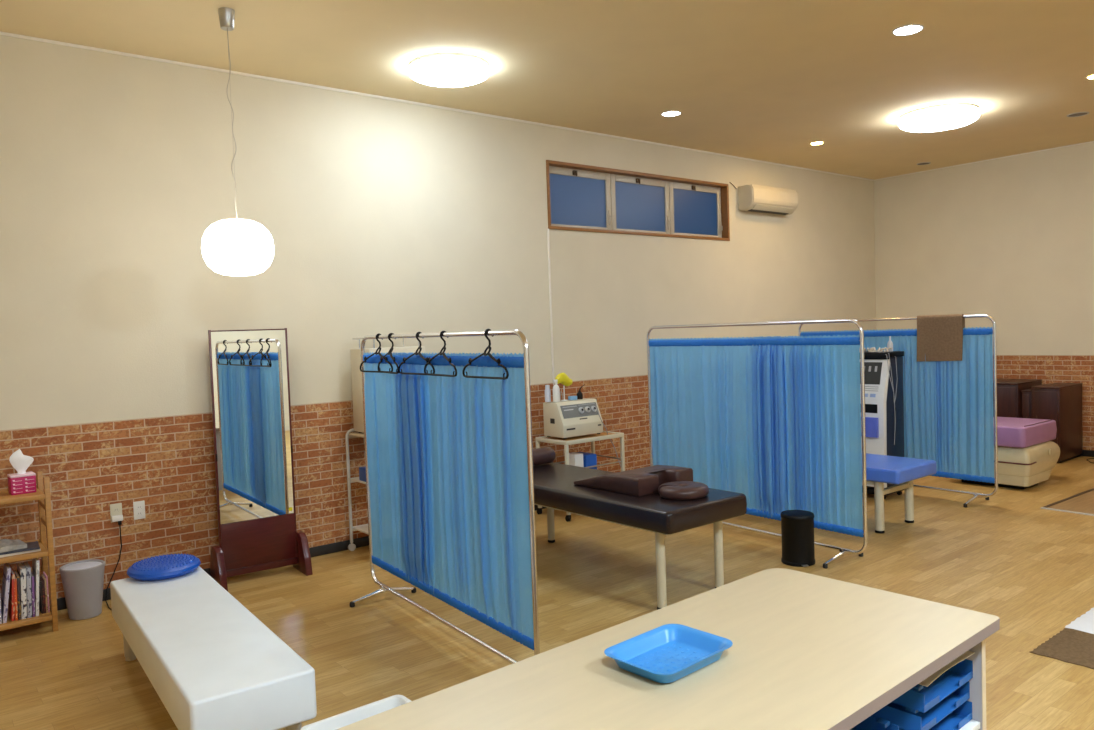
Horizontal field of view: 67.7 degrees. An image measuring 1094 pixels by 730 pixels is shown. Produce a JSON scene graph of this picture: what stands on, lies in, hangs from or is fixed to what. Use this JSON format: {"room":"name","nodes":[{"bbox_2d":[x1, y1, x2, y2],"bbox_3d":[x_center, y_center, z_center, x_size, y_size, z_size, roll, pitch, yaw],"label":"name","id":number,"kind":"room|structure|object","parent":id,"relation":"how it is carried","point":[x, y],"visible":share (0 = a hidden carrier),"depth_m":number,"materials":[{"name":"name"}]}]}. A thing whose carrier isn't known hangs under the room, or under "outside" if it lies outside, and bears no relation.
{"room":"physical therapy clinic","nodes":[
{"label":"physical therapy clinic","id":0,"kind":"room"},
{"bbox_2d":[300,695,410,729],"bbox_3d":[-0.594,1.405,2.829,0.400,0.300,0.360,-4,3,-39],"label":"plastic basket","id":1,"kind":"object","parent":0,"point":[335,722],"visible":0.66,"depth_m":2.96,"materials":[{"name":"white plastic"}]},
{"bbox_2d":[0,35,875,430],"bbox_3d":[-0.664,-0.409,7.192,13.620,3.805,0.200,-4,3,-39],"label":"wall","id":2,"kind":"structure","parent":0,"point":[381,216],"depth_m":6.20,"materials":[{"name":"white paint"}]},
{"bbox_2d":[110,503,121,522],"bbox_3d":[-2.819,0.967,5.337,0.070,0.120,0.008,-4,3,-39],"label":"wall outlet","id":3,"kind":"object","parent":2,"relation":"attached to","point":[115,509],"visible":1,"depth_m":5.33,"materials":[{"name":"beige plastic"}]},
{"bbox_2d":[111,514,122,521],"bbox_3d":[-2.806,1.000,5.324,0.066,0.037,0.030,-4,3,-39],"label":"plug adaptor","id":4,"kind":"object","parent":3,"relation":"attached to","point":[115,518],"visible":1,"depth_m":5.31,"materials":[{"name":"white plastic"}]},
{"bbox_2d":[105,521,121,610],"bbox_3d":[-2.683,1.280,5.061,0.119,0.505,0.612,-3,3,-29],"label":"power cord","id":5,"kind":"object","parent":4,"relation":"hanging from","point":[119,522],"visible":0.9,"depth_m":5.32,"materials":[{"name":"black plastic"}]},
{"bbox_2d":[133,501,144,519],"bbox_3d":[-2.711,0.966,5.424,0.070,0.120,0.008,-4,3,-39],"label":"wall outlet","id":6,"kind":"object","parent":2,"relation":"attached to","point":[139,506],"visible":1,"depth_m":5.42,"materials":[{"name":"white plastic"}]},
{"bbox_2d":[50,505,546,610],"bbox_3d":[-0.536,1.334,7.181,13.214,0.075,0.010,-4,3,-39],"label":"baseboard","id":7,"kind":"structure","parent":2,"relation":"attached to","point":[363,541],"depth_m":6.25,"materials":[{"name":"red wood"}]},
{"bbox_2d":[0,375,652,599],"bbox_3d":[-0.559,0.791,7.163,13.220,1.162,0.003,-4,3,-39],"label":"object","id":8,"kind":"structure","parent":2,"relation":"attached to","point":[167,463],"depth_m":5.56,"materials":[{"name":"brick"}]},
{"bbox_2d":[0,31,874,180],"bbox_3d":[-0.658,-2.179,7.035,13.220,0.018,0.014,-4,3,-39],"label":"trim","id":9,"kind":"structure","parent":2,"relation":"attached to","point":[1,33],"depth_m":6.35,"materials":[{"name":"white wood"}]},
{"bbox_2d":[547,229,553,382],"bbox_3d":[0.036,-0.550,7.618,0.020,1.438,0.012,-4,3,-39],"label":"cable cover","id":10,"kind":"object","parent":2,"relation":"attached to","point":[548,236],"visible":0.87,"depth_m":7.61,"materials":[{"name":"white plastic"}]},
{"bbox_2d":[546,160,729,240],"bbox_3d":[0.991,-1.656,8.457,2.644,0.639,0.142,-4,3,-39],"label":"window","id":11,"kind":"structure","parent":2,"relation":"in","point":[587,198],"depth_m":8.40,"materials":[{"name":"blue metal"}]},
{"bbox_2d":[730,182,797,214],"bbox_3d":[2.532,-1.938,9.483,1.027,0.324,0.211,-4,3,-39],"label":"air conditioner","id":12,"kind":"object","parent":2,"relation":"attached to","point":[753,198],"visible":1,"depth_m":9.38,"materials":[{"name":"beige plastic"}]},
{"bbox_2d":[748,209,788,214],"bbox_3d":[2.594,-1.789,9.545,0.720,0.016,0.064,-4,3,-39],"label":"outlet","id":13,"kind":"object","parent":12,"relation":"attached to","point":[772,211],"depth_m":9.54,"materials":[{"name":"beige plastic"}]},
{"bbox_2d":[0,0,1093,179],"bbox_3d":[2.323,-2.197,3.332,13.220,0.120,9.520,-4,3,-39],"label":"ceiling","id":14,"kind":"structure","parent":0,"point":[763,80],"depth_m":5.79,"materials":[{"name":"paint"}]},
{"bbox_2d":[201,7,273,275],"bbox_3d":[-1.827,-1.287,4.746,0.400,1.529,0.400,-4,3,-39],"label":"pendant lamp","id":15,"kind":"object","parent":14,"relation":"hanging from","point":[230,247],"visible":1,"depth_m":4.64,"materials":[{"name":"white glass"}]},
{"bbox_2d":[408,53,489,86],"bbox_3d":[-0.698,-2.091,5.831,0.580,0.089,0.580,-4,3,-39],"label":"ceiling light","id":16,"kind":"object","parent":14,"relation":"attached to","point":[437,69],"visible":1,"depth_m":5.69,"materials":[{"name":"white plastic"}]},
{"bbox_2d":[661,111,680,116],"bbox_3d":[1.117,-2.258,7.331,0.181,0.006,0.181,-4,3,-39],"label":"recessed light","id":17,"kind":"object","parent":14,"relation":"in","point":[668,113],"visible":1,"depth_m":7.32,"materials":[{"name":"grey metal"}]},
{"bbox_2d":[810,142,823,144],"bbox_3d":[2.897,-2.378,8.751,0.139,0.006,0.139,-4,3,-39],"label":"recessed light","id":18,"kind":"object","parent":14,"relation":"in","point":[812,143],"visible":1,"depth_m":8.75,"materials":[{"name":"grey metal"}]},
{"bbox_2d":[892,24,923,35],"bbox_3d":[2.394,-2.222,5.413,0.197,0.006,0.197,-4,3,-39],"label":"recessed light","id":19,"kind":"object","parent":14,"relation":"in","point":[910,29],"visible":1,"depth_m":5.40,"materials":[{"name":"grey metal"}]},
{"bbox_2d":[916,162,930,164],"bbox_3d":[4.670,-2.497,10.115,0.162,0.006,0.162,-4,3,-39],"label":"recessed light","id":20,"kind":"object","parent":14,"relation":"in","point":[922,163],"visible":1,"depth_m":10.09,"materials":[{"name":"grey metal"}]},
{"bbox_2d":[899,103,979,131],"bbox_3d":[3.678,-2.299,7.660,0.690,0.127,0.690,-4,3,-39],"label":"ceiling light","id":21,"kind":"object","parent":14,"relation":"attached to","point":[942,117],"visible":1,"depth_m":7.46,"materials":[{"name":"white plastic"}]},
{"bbox_2d":[1067,112,1088,116],"bbox_3d":[5.128,-2.419,7.877,0.186,0.006,0.186,-4,3,-39],"label":"recessed light","id":22,"kind":"object","parent":14,"relation":"in","point":[1077,114],"visible":1,"depth_m":7.87,"materials":[{"name":"grey metal"}]},
{"bbox_2d":[0,456,1093,729],"bbox_3d":[2.450,1.483,3.486,13.220,0.120,9.520,-4,3,-39],"label":"floor","id":23,"kind":"structure","parent":0,"point":[1019,562],"depth_m":4.92,"materials":[{"name":"brown wood"}]},
{"bbox_2d":[0,471,58,631],"bbox_3d":[-3.244,1.118,4.645,0.713,0.905,0.316,-4,3,-39],"label":"wooden shelf","id":24,"kind":"object","parent":23,"relation":"on","point":[43,497],"visible":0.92,"depth_m":4.74,"materials":[{"name":"brown wood"}]},
{"bbox_2d":[0,600,1,623],"bbox_3d":[-3.159,1.333,4.691,0.012,0.270,0.170,-4,3,-39],"label":"book","id":25,"kind":"object","parent":24,"relation":"on","point":[0,600],"visible":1,"depth_m":4.63,"materials":[{"name":"paper"}]},
{"bbox_2d":[1,563,10,622],"bbox_3d":[-3.131,1.314,4.713,0.055,0.310,0.170,-4,3,-39],"label":"book","id":26,"kind":"object","parent":24,"relation":"on","point":[7,569],"visible":0.94,"depth_m":4.65,"materials":[{"name":"paper"}]},
{"bbox_2d":[8,568,14,620],"bbox_3d":[-3.107,1.331,4.733,0.030,0.270,0.170,-4,3,-39],"label":"book","id":27,"kind":"object","parent":24,"relation":"on","point":[11,601],"visible":0.96,"depth_m":4.67,"materials":[{"name":"paper"}]},
{"bbox_2d":[14,576,17,620],"bbox_3d":[-3.084,1.345,4.726,0.019,0.240,0.130,-4,3,-39],"label":"book","id":28,"kind":"object","parent":24,"relation":"on","point":[15,579],"visible":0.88,"depth_m":4.68,"materials":[{"name":"paper"}]},
{"bbox_2d":[14,571,20,619],"bbox_3d":[-3.085,1.339,4.750,0.012,0.250,0.170,-3,2,-39],"label":"book","id":29,"kind":"object","parent":24,"relation":"on","point":[15,572],"visible":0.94,"depth_m":4.68,"materials":[{"name":"paper"}]},
{"bbox_2d":[0,549,40,557],"bbox_3d":[-3.127,1.081,4.726,0.300,0.016,0.200,-4,3,-41],"label":"magazine","id":30,"kind":"object","parent":24,"relation":"on","point":[23,552],"visible":0.36,"depth_m":4.68,"materials":[{"name":"paper"}]},
{"bbox_2d":[0,541,39,554],"bbox_3d":[-3.106,1.066,4.730,0.270,0.014,0.190,-4,3,-35],"label":"magazine","id":31,"kind":"object","parent":30,"relation":"on","point":[34,545],"visible":0.59,"depth_m":4.71,"materials":[{"name":"grey paper"}]},
{"bbox_2d":[0,539,26,552],"bbox_3d":[-3.146,1.035,4.697,0.180,0.054,0.220,0,3,44],"label":"newspaper","id":32,"kind":"object","parent":31,"relation":"on","point":[6,545],"visible":1,"depth_m":4.68,"materials":[{"name":"white paper"}]},
{"bbox_2d":[7,449,35,494],"bbox_3d":[-3.086,0.621,4.791,0.129,0.260,0.112,-4,3,-42],"label":"tissue box","id":33,"kind":"object","parent":24,"relation":"on","point":[21,482],"visible":1,"depth_m":4.77,"materials":[{"name":"pink cardboard"}]},
{"bbox_2d":[17,563,26,618],"bbox_3d":[-3.067,1.318,4.764,0.026,0.290,0.170,-2,2,-39],"label":"book","id":34,"kind":"object","parent":24,"relation":"on","point":[21,570],"visible":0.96,"depth_m":4.70,"materials":[{"name":"paper"}]},
{"bbox_2d":[23,562,31,617],"bbox_3d":[-3.046,1.316,4.781,0.022,0.290,0.170,-2,2,-39],"label":"book","id":35,"kind":"object","parent":24,"relation":"on","point":[27,566],"visible":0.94,"depth_m":4.72,"materials":[{"name":"paper"}]},
{"bbox_2d":[31,572,34,616],"bbox_3d":[-3.018,1.343,4.779,0.012,0.235,0.130,-2,2,-39],"label":"book","id":36,"kind":"object","parent":24,"relation":"on","point":[32,575],"visible":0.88,"depth_m":4.73,"materials":[{"name":"paper"}]},
{"bbox_2d":[32,558,39,615],"bbox_3d":[-3.014,1.297,4.807,0.036,0.325,0.170,-4,3,-39],"label":"book","id":37,"kind":"object","parent":24,"relation":"on","point":[35,561],"visible":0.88,"depth_m":4.74,"materials":[{"name":"paper"}]},
{"bbox_2d":[39,578,43,613],"bbox_3d":[-3.001,1.362,4.829,0.011,0.190,0.135,-4,3,-39],"label":"case","id":38,"kind":"object","parent":24,"relation":"on","point":[41,608],"visible":0.66,"depth_m":4.78,"materials":[{"name":"black plastic"}]},
{"bbox_2d":[39,575,45,612],"bbox_3d":[-2.991,1.359,4.836,0.011,0.195,0.135,-4,3,-39],"label":"case","id":39,"kind":"object","parent":24,"relation":"on","point":[40,576],"visible":0.64,"depth_m":4.79,"materials":[{"name":"black plastic"}]},
{"bbox_2d":[41,574,47,612],"bbox_3d":[-2.983,1.356,4.843,0.009,0.200,0.135,-4,3,-39],"label":"case","id":40,"kind":"object","parent":24,"relation":"on","point":[42,575],"visible":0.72,"depth_m":4.79,"materials":[{"name":"brown plastic"}]},
{"bbox_2d":[43,572,49,611],"bbox_3d":[-2.976,1.348,4.848,0.007,0.215,0.135,-4,3,-39],"label":"case","id":41,"kind":"object","parent":24,"relation":"on","point":[44,573],"visible":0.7,"depth_m":4.80,"materials":[{"name":"pink plastic"}]},
{"bbox_2d":[59,559,104,619],"bbox_3d":[-2.847,1.384,5.014,0.244,0.316,0.244,-4,3,-39],"label":"waste bin","id":42,"kind":"object","parent":23,"relation":"on","point":[82,581],"visible":1,"depth_m":4.94,"materials":[{"name":"beige plastic"}]},
{"bbox_2d":[110,566,316,729],"bbox_3d":[-1.571,1.343,3.671,0.443,0.420,1.840,-4,3,-36],"label":"bench","id":43,"kind":"object","parent":23,"relation":"on","point":[212,664],"visible":0.94,"depth_m":3.22,"materials":[{"name":"white leather"}]},
{"bbox_2d":[127,553,200,580],"bbox_3d":[-2.061,1.081,4.391,0.361,0.076,0.361,-4,3,-39],"label":"disc","id":44,"kind":"object","parent":43,"relation":"on","point":[167,566],"visible":1,"depth_m":4.30,"materials":[{"name":"blue plastic"}]},
{"bbox_2d":[208,328,312,590],"bbox_3d":[-2.009,0.619,5.627,0.616,1.735,0.298,-4,3,-35],"label":"mirror","id":45,"kind":"object","parent":23,"relation":"on","point":[250,384],"visible":1,"depth_m":5.63,"materials":[{"name":"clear mirror"}]},
{"bbox_2d":[345,428,368,550],"bbox_3d":[-1.186,0.955,6.328,0.615,0.948,0.424,-4,3,-39],"label":"trolley","id":46,"kind":"object","parent":23,"relation":"on","point":[362,528],"visible":0.18,"depth_m":6.30,"materials":[{"name":"grey metal"}]},
{"bbox_2d":[349,432,363,437],"bbox_3d":[-1.201,0.532,6.310,0.536,0.036,0.410,-4,3,-39],"label":"shelf","id":47,"kind":"object","parent":46,"relation":"attached to","point":[355,434],"depth_m":6.25,"materials":[{"name":"beige wood"}]},
{"bbox_2d":[350,477,365,483],"bbox_3d":[-1.188,0.881,6.325,0.536,0.036,0.410,-4,3,-39],"label":"shelf","id":48,"kind":"object","parent":46,"relation":"attached to","point":[356,479],"depth_m":6.27,"materials":[{"name":"white plastic"}]},
{"bbox_2d":[353,524,368,534],"bbox_3d":[-1.175,1.261,6.340,0.536,0.036,0.410,-4,3,-39],"label":"shelf","id":49,"kind":"object","parent":46,"relation":"attached to","point":[362,528],"depth_m":6.28,"materials":[{"name":"white plastic"}]},
{"bbox_2d":[359,466,365,481],"bbox_3d":[-1.231,0.821,6.213,0.320,0.100,0.240,-4,3,-39],"label":"carton","id":50,"kind":"object","parent":46,"relation":"on","point":[362,470],"visible":0.21,"depth_m":6.16,"materials":[{"name":"blue cardboard"}]},
{"bbox_2d":[350,346,424,432],"bbox_3d":[-1.211,0.190,6.310,0.480,0.650,0.360,-4,3,-39],"label":"towel warmer","id":51,"kind":"object","parent":46,"relation":"on","point":[356,375],"visible":0.2,"depth_m":6.22,"materials":[{"name":"beige plastic"}]},
{"bbox_2d":[352,337,418,348],"bbox_3d":[-1.218,-0.181,6.287,0.480,0.091,0.300,-4,3,-39],"label":"wire rack","id":52,"kind":"object","parent":51,"relation":"on","point":[359,339],"visible":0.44,"depth_m":6.24,"materials":[{"name":"metal"}]},
{"bbox_2d":[350,330,539,663],"bbox_3d":[-0.610,0.656,4.454,0.446,1.662,1.925,-4,3,-35],"label":"folding screen","id":53,"kind":"object","parent":23,"relation":"on","point":[449,460],"visible":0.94,"depth_m":4.22,"materials":[{"name":"fabric"}]},
{"bbox_2d":[360,333,392,372],"bbox_3d":[-1.025,-0.074,4.979,0.064,0.238,0.405,-4,3,-40],"label":"hanger","id":54,"kind":"object","parent":53,"relation":"hanging from","point":[379,347],"visible":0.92,"depth_m":4.97,"materials":[{"name":"black plastic"}]},
{"bbox_2d":[378,333,398,373],"bbox_3d":[-0.919,-0.071,4.827,0.064,0.238,0.405,-3,3,-28],"label":"hanger","id":55,"kind":"object","parent":53,"relation":"hanging from","point":[390,340],"visible":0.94,"depth_m":4.81,"materials":[{"name":"black plastic"}]},
{"bbox_2d":[399,332,434,374],"bbox_3d":[-0.707,-0.066,4.522,0.064,0.238,0.405,-4,3,-38],"label":"hanger","id":56,"kind":"object","parent":53,"relation":"hanging from","point":[417,333],"visible":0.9,"depth_m":4.51,"materials":[{"name":"black plastic"}]},
{"bbox_2d":[424,331,456,376],"bbox_3d":[-0.542,-0.062,4.285,0.064,0.238,0.405,-3,3,-32],"label":"hanger","id":57,"kind":"object","parent":53,"relation":"hanging from","point":[449,360],"visible":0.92,"depth_m":4.27,"materials":[{"name":"black plastic"}]},
{"bbox_2d":[462,329,508,379],"bbox_3d":[-0.280,-0.055,3.908,0.064,0.238,0.405,-4,3,-37],"label":"hanger","id":58,"kind":"object","parent":53,"relation":"hanging from","point":[488,353],"visible":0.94,"depth_m":3.90,"materials":[{"name":"black plastic"}]},
{"bbox_2d":[536,431,624,521],"bbox_3d":[0.304,0.983,7.401,0.696,0.700,0.451,-4,3,-39],"label":"cart","id":59,"kind":"object","parent":23,"relation":"on","point":[592,438],"visible":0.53,"depth_m":7.31,"materials":[{"name":"white metal"}]},
{"bbox_2d":[569,452,583,466],"bbox_3d":[0.251,0.964,7.242,0.100,0.360,0.120,-4,3,-39],"label":"carton","id":60,"kind":"object","parent":59,"relation":"on","point":[575,459],"visible":0.36,"depth_m":7.19,"materials":[{"name":"cardboard"}]},
{"bbox_2d":[543,399,620,466],"bbox_3d":[0.317,0.626,7.341,0.564,0.619,0.401,-4,3,-39],"label":"machine","id":61,"kind":"object","parent":59,"relation":"on","point":[579,417],"visible":0.97,"depth_m":7.25,"materials":[{"name":"beige plastic"}]},
{"bbox_2d":[545,385,550,401],"bbox_3d":[0.006,0.253,7.266,0.054,0.152,0.053,-4,3,-39],"label":"bottle","id":62,"kind":"object","parent":61,"relation":"on","point":[547,387],"visible":1,"depth_m":7.25,"materials":[{"name":"white plastic"}]},
{"bbox_2d":[553,380,559,401],"bbox_3d":[0.081,0.228,7.262,0.065,0.196,0.064,-4,3,-39],"label":"spray bottle","id":63,"kind":"object","parent":61,"relation":"on","point":[556,390],"visible":1,"depth_m":7.24,"materials":[{"name":"white plastic"}]},
{"bbox_2d":[560,386,567,400],"bbox_3d":[0.150,0.253,7.334,0.069,0.135,0.059,-2,2,-2],"label":"stand","id":64,"kind":"object","parent":61,"relation":"on","point":[563,386],"visible":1,"depth_m":7.33,"materials":[{"name":"white plastic"}]},
{"bbox_2d":[555,373,572,385],"bbox_3d":[0.149,0.131,7.330,0.170,0.128,0.073,-4,3,-39],"label":"glove","id":65,"kind":"object","parent":64,"relation":"on","point":[562,378],"visible":1,"depth_m":7.30,"materials":[{"name":"yellow rubber"}]},
{"bbox_2d":[568,396,576,399],"bbox_3d":[0.232,0.298,7.385,0.070,0.035,0.050,-4,3,-39],"label":"box","id":66,"kind":"object","parent":61,"relation":"on","point":[569,397],"visible":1,"depth_m":7.37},
{"bbox_2d":[577,385,583,398],"bbox_3d":[0.313,0.244,7.449,0.099,0.132,0.055,-4,3,-39],"label":"oil bottle","id":67,"kind":"object","parent":61,"relation":"on","point":[579,394],"visible":1,"depth_m":7.42,"materials":[{"name":"black plastic"}]},
{"bbox_2d":[576,452,596,468],"bbox_3d":[0.333,0.968,7.372,0.130,0.336,0.220,-4,3,-39],"label":"carton","id":68,"kind":"object","parent":59,"relation":"on","point":[589,459],"visible":0.32,"depth_m":7.28,"materials":[{"name":"blue cardboard"}]},
{"bbox_2d":[533,462,746,609],"bbox_3d":[0.320,1.099,5.540,0.721,0.622,2.046,-4,3,-39],"label":"bed","id":69,"kind":"object","parent":23,"relation":"on","point":[554,486],"visible":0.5,"depth_m":4.91,"materials":[{"name":"black leather"}]},
{"bbox_2d":[533,447,555,465],"bbox_3d":[-0.174,0.712,6.176,0.550,0.130,0.130,-4,3,-39],"label":"bolster pillow","id":70,"kind":"object","parent":69,"relation":"on","point":[546,455],"visible":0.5,"depth_m":6.23,"materials":[{"name":"brown leather"}]},
{"bbox_2d":[574,465,692,496],"bbox_3d":[0.561,0.731,5.353,0.500,0.110,0.605,-4,3,-39],"label":"pillow","id":71,"kind":"object","parent":69,"relation":"on","point":[639,482],"visible":0.9,"depth_m":5.18,"materials":[{"name":"brown leather"}]},
{"bbox_2d":[658,481,708,499],"bbox_3d":[0.829,0.760,4.962,0.317,0.066,0.300,-4,3,-39],"label":"pillow","id":72,"kind":"object","parent":69,"relation":"on","point":[677,490],"visible":1,"depth_m":4.86,"materials":[{"name":"brown leather"}]},
{"bbox_2d":[336,568,999,729],"bbox_3d":[0.307,1.202,2.151,2.300,0.700,0.825,-4,3,-41],"label":"desk","id":73,"kind":"object","parent":23,"relation":"on","point":[808,651],"visible":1,"depth_m":2.25,"materials":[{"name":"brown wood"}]},
{"bbox_2d":[604,624,732,682],"bbox_3d":[0.346,0.821,2.311,0.326,0.044,0.246,-4,3,-42],"label":"plastic tray","id":74,"kind":"object","parent":73,"relation":"on","point":[667,653],"visible":1,"depth_m":2.35,"materials":[{"name":"blue plastic"}]},
{"bbox_2d":[899,701,971,729],"bbox_3d":[1.146,1.105,2.584,0.340,0.066,0.250,-4,3,-41],"label":"tray","id":75,"kind":"object","parent":73,"relation":"on","point":[962,715],"visible":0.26,"depth_m":2.59,"materials":[{"name":"blue plastic"}]},
{"bbox_2d":[871,681,969,729],"bbox_3d":[1.136,1.038,2.582,0.340,0.066,0.250,-4,3,-41],"label":"tray","id":76,"kind":"object","parent":75,"relation":"on","point":[906,718],"visible":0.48,"depth_m":2.48,"materials":[{"name":"blue plastic"}]},
{"bbox_2d":[892,659,972,712],"bbox_3d":[1.145,0.971,2.579,0.340,0.066,0.250,-4,3,-41],"label":"tray","id":77,"kind":"object","parent":76,"relation":"on","point":[921,698],"visible":0.41,"depth_m":2.51,"materials":[{"name":"blue plastic"}]},
{"bbox_2d":[919,651,974,686],"bbox_3d":[1.172,0.924,2.566,0.310,0.021,0.200,-4,3,-39],"label":"paper sheet","id":78,"kind":"object","parent":77,"relation":"on","point":[930,679],"visible":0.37,"depth_m":2.47,"materials":[{"name":"beige paper"}]},
{"bbox_3d":[0.804,1.128,2.315,0.340,0.066,0.250,-4,3,-41],"label":"tray","id":79,"kind":"object","parent":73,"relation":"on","visible":0},
{"bbox_2d":[850,716,898,729],"bbox_3d":[0.795,1.061,2.313,0.340,0.066,0.250,-4,3,-41],"label":"tray","id":80,"kind":"object","parent":79,"relation":"on","point":[871,723],"visible":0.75,"depth_m":2.38,"materials":[{"name":"blue plastic"}]},
{"bbox_2d":[646,319,867,568],"bbox_3d":[1.499,0.509,6.237,0.446,1.662,2.065,-4,3,-36],"label":"folding screen","id":81,"kind":"object","parent":23,"relation":"on","point":[777,422],"visible":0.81,"depth_m":6.00,"materials":[{"name":"fabric"}]},
{"bbox_2d":[780,510,814,566],"bbox_3d":[1.724,1.184,5.607,0.224,0.350,0.224,0,3,39],"label":"pedal bin","id":82,"kind":"object","parent":23,"relation":"on","point":[797,526],"visible":1,"depth_m":5.52,"materials":[{"name":"black plastic"}]},
{"bbox_2d":[860,350,903,499],"bbox_3d":[3.024,0.541,7.662,0.436,1.373,0.528,-4,3,-39],"label":"machine","id":83,"kind":"object","parent":23,"relation":"on","point":[884,405],"visible":0.45,"depth_m":7.46,"materials":[{"name":"white plastic"}]},
{"bbox_2d":[864,347,891,351],"bbox_3d":[2.988,-0.140,7.666,0.471,0.048,0.231,0,3,41],"label":"lead","id":84,"kind":"object","parent":83,"relation":"on","point":[872,349],"visible":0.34,"depth_m":7.58,"materials":[{"name":"white plastic"}]},
{"bbox_2d":[864,351,903,357],"bbox_3d":[3.030,-0.100,7.669,0.330,0.048,0.510,-4,3,-39],"label":"tray","id":85,"kind":"object","parent":83,"relation":"on","point":[878,354],"depth_m":7.46,"materials":[{"name":"black plastic"}]},
{"bbox_2d":[887,336,892,351],"bbox_3d":[3.188,-0.197,7.577,0.052,0.142,0.052,-4,3,-39],"label":"squeeze bottle","id":86,"kind":"object","parent":83,"relation":"on","point":[889,344],"visible":0.91,"depth_m":7.56,"materials":[{"name":"white plastic"}]},
{"bbox_2d":[798,315,997,507],"bbox_3d":[3.264,0.383,7.794,0.446,1.662,1.975,-4,3,-38],"label":"folding screen","id":87,"kind":"object","parent":23,"relation":"on","point":[948,405],"visible":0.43,"depth_m":7.32,"materials":[{"name":"fabric"}]},
{"bbox_2d":[917,314,964,361],"bbox_3d":[3.554,-0.242,7.368,0.062,0.425,0.419,-4,3,-37],"label":"towel","id":88,"kind":"object","parent":87,"relation":"hanging from","point":[939,337],"visible":1,"depth_m":7.34,"materials":[{"name":"brown fabric"}]},
{"bbox_2d":[866,453,936,533],"bbox_3d":[2.276,1.022,7.064,0.620,0.515,1.930,-4,3,-39],"label":"bed","id":89,"kind":"object","parent":23,"relation":"on","point":[880,469],"visible":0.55,"depth_m":6.32,"materials":[{"name":"blue leather"}]},
{"bbox_2d":[962,417,1059,488],"bbox_3d":[4.531,0.855,8.073,0.816,0.609,0.780,-4,3,-39],"label":"bed","id":90,"kind":"object","parent":23,"relation":"on","point":[1027,457],"visible":0.63,"depth_m":7.71,"materials":[{"name":"beige leather"}]},
{"bbox_2d":[993,417,1056,447],"bbox_3d":[4.544,0.654,8.040,0.816,0.189,0.616,-4,3,-39],"label":"cushion","id":91,"kind":"object","parent":90,"relation":"on","point":[1011,432],"depth_m":7.73,"materials":[{"name":"pink leather"}]},
{"bbox_2d":[993,378,1041,417],"bbox_3d":[5.332,0.622,9.794,0.704,0.875,0.865,-4,3,-39],"label":"base cabinet","id":92,"kind":"object","parent":23,"relation":"on","point":[1009,394],"visible":0.25,"depth_m":9.34,"materials":[{"name":"brown wood"}]},
{"bbox_2d":[1021,388,1031,418],"bbox_3d":[5.667,0.666,9.421,0.654,0.795,0.111,-4,3,-39],"label":"base cabinet","id":93,"kind":"object","parent":23,"relation":"on","point":[1027,393],"visible":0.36,"depth_m":9.21,"materials":[{"name":"brown wood"}]},
{"bbox_2d":[1031,383,1082,463],"bbox_3d":[5.779,0.646,9.241,0.704,0.842,0.287,-4,3,-39],"label":"base cabinet","id":94,"kind":"object","parent":23,"relation":"on","point":[1059,402],"visible":0.58,"depth_m":9.07,"materials":[{"name":"brown wood"}]},
{"bbox_2d":[1030,628,1093,668],"bbox_3d":[2.852,1.391,3.737,0.468,0.013,1.008,-4,3,-39],"label":"floor mat","id":95,"kind":"object","parent":23,"relation":"on","point":[1072,646],"visible":1,"depth_m":3.99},
{"bbox_2d":[1041,488,1093,515],"bbox_3d":[5.093,1.183,6.948,1.460,0.008,1.060,-4,3,-37],"label":"floor hatch","id":96,"kind":"object","parent":23,"relation":"on","point":[1083,502],"visible":1,"depth_m":7.00,"materials":[{"name":"brown wood"}]},
{"bbox_2d":[1065,608,1093,633],"bbox_3d":[3.273,1.360,4.154,0.708,0.011,0.908,-4,3,-39],"label":"floor mat","id":97,"kind":"object","parent":23,"relation":"on","point":[1085,623],"visible":1,"depth_m":4.31,"materials":[{"name":"white fabric"}]},
{"bbox_2d":[874,142,1093,354],"bbox_3d":[7.668,-0.712,7.534,0.200,3.805,9.720,-4,3,-39],"label":"wall","id":98,"kind":"structure","parent":0,"point":[1009,240],"depth_m":9.97,"materials":[{"name":"white paint"}]},
{"bbox_2d":[875,141,1093,179],"bbox_3d":[7.466,-2.481,7.465,0.012,0.012,9.505,-4,3,-39],"label":"trim","id":99,"kind":"structure","parent":98,"relation":"attached to","point":[1090,141],"depth_m":10.00,"materials":[{"name":"white wood"}]},
{"bbox_2d":[993,355,1093,450],"bbox_3d":[7.569,0.492,7.597,0.003,1.162,9.517,-4,3,-39],"label":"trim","id":100,"kind":"structure","parent":98,"relation":"attached to","point":[1048,368],"depth_m":9.50,"materials":[{"name":"brick"}]},
{"bbox_2d":[1080,450,1093,456],"bbox_3d":[7.586,1.036,7.611,0.010,0.075,9.506,-4,3,-39],"label":"baseboard","id":101,"kind":"structure","parent":98,"relation":"attached to","point":[1088,453],"depth_m":9.33,"materials":[{"name":"brown wood"}]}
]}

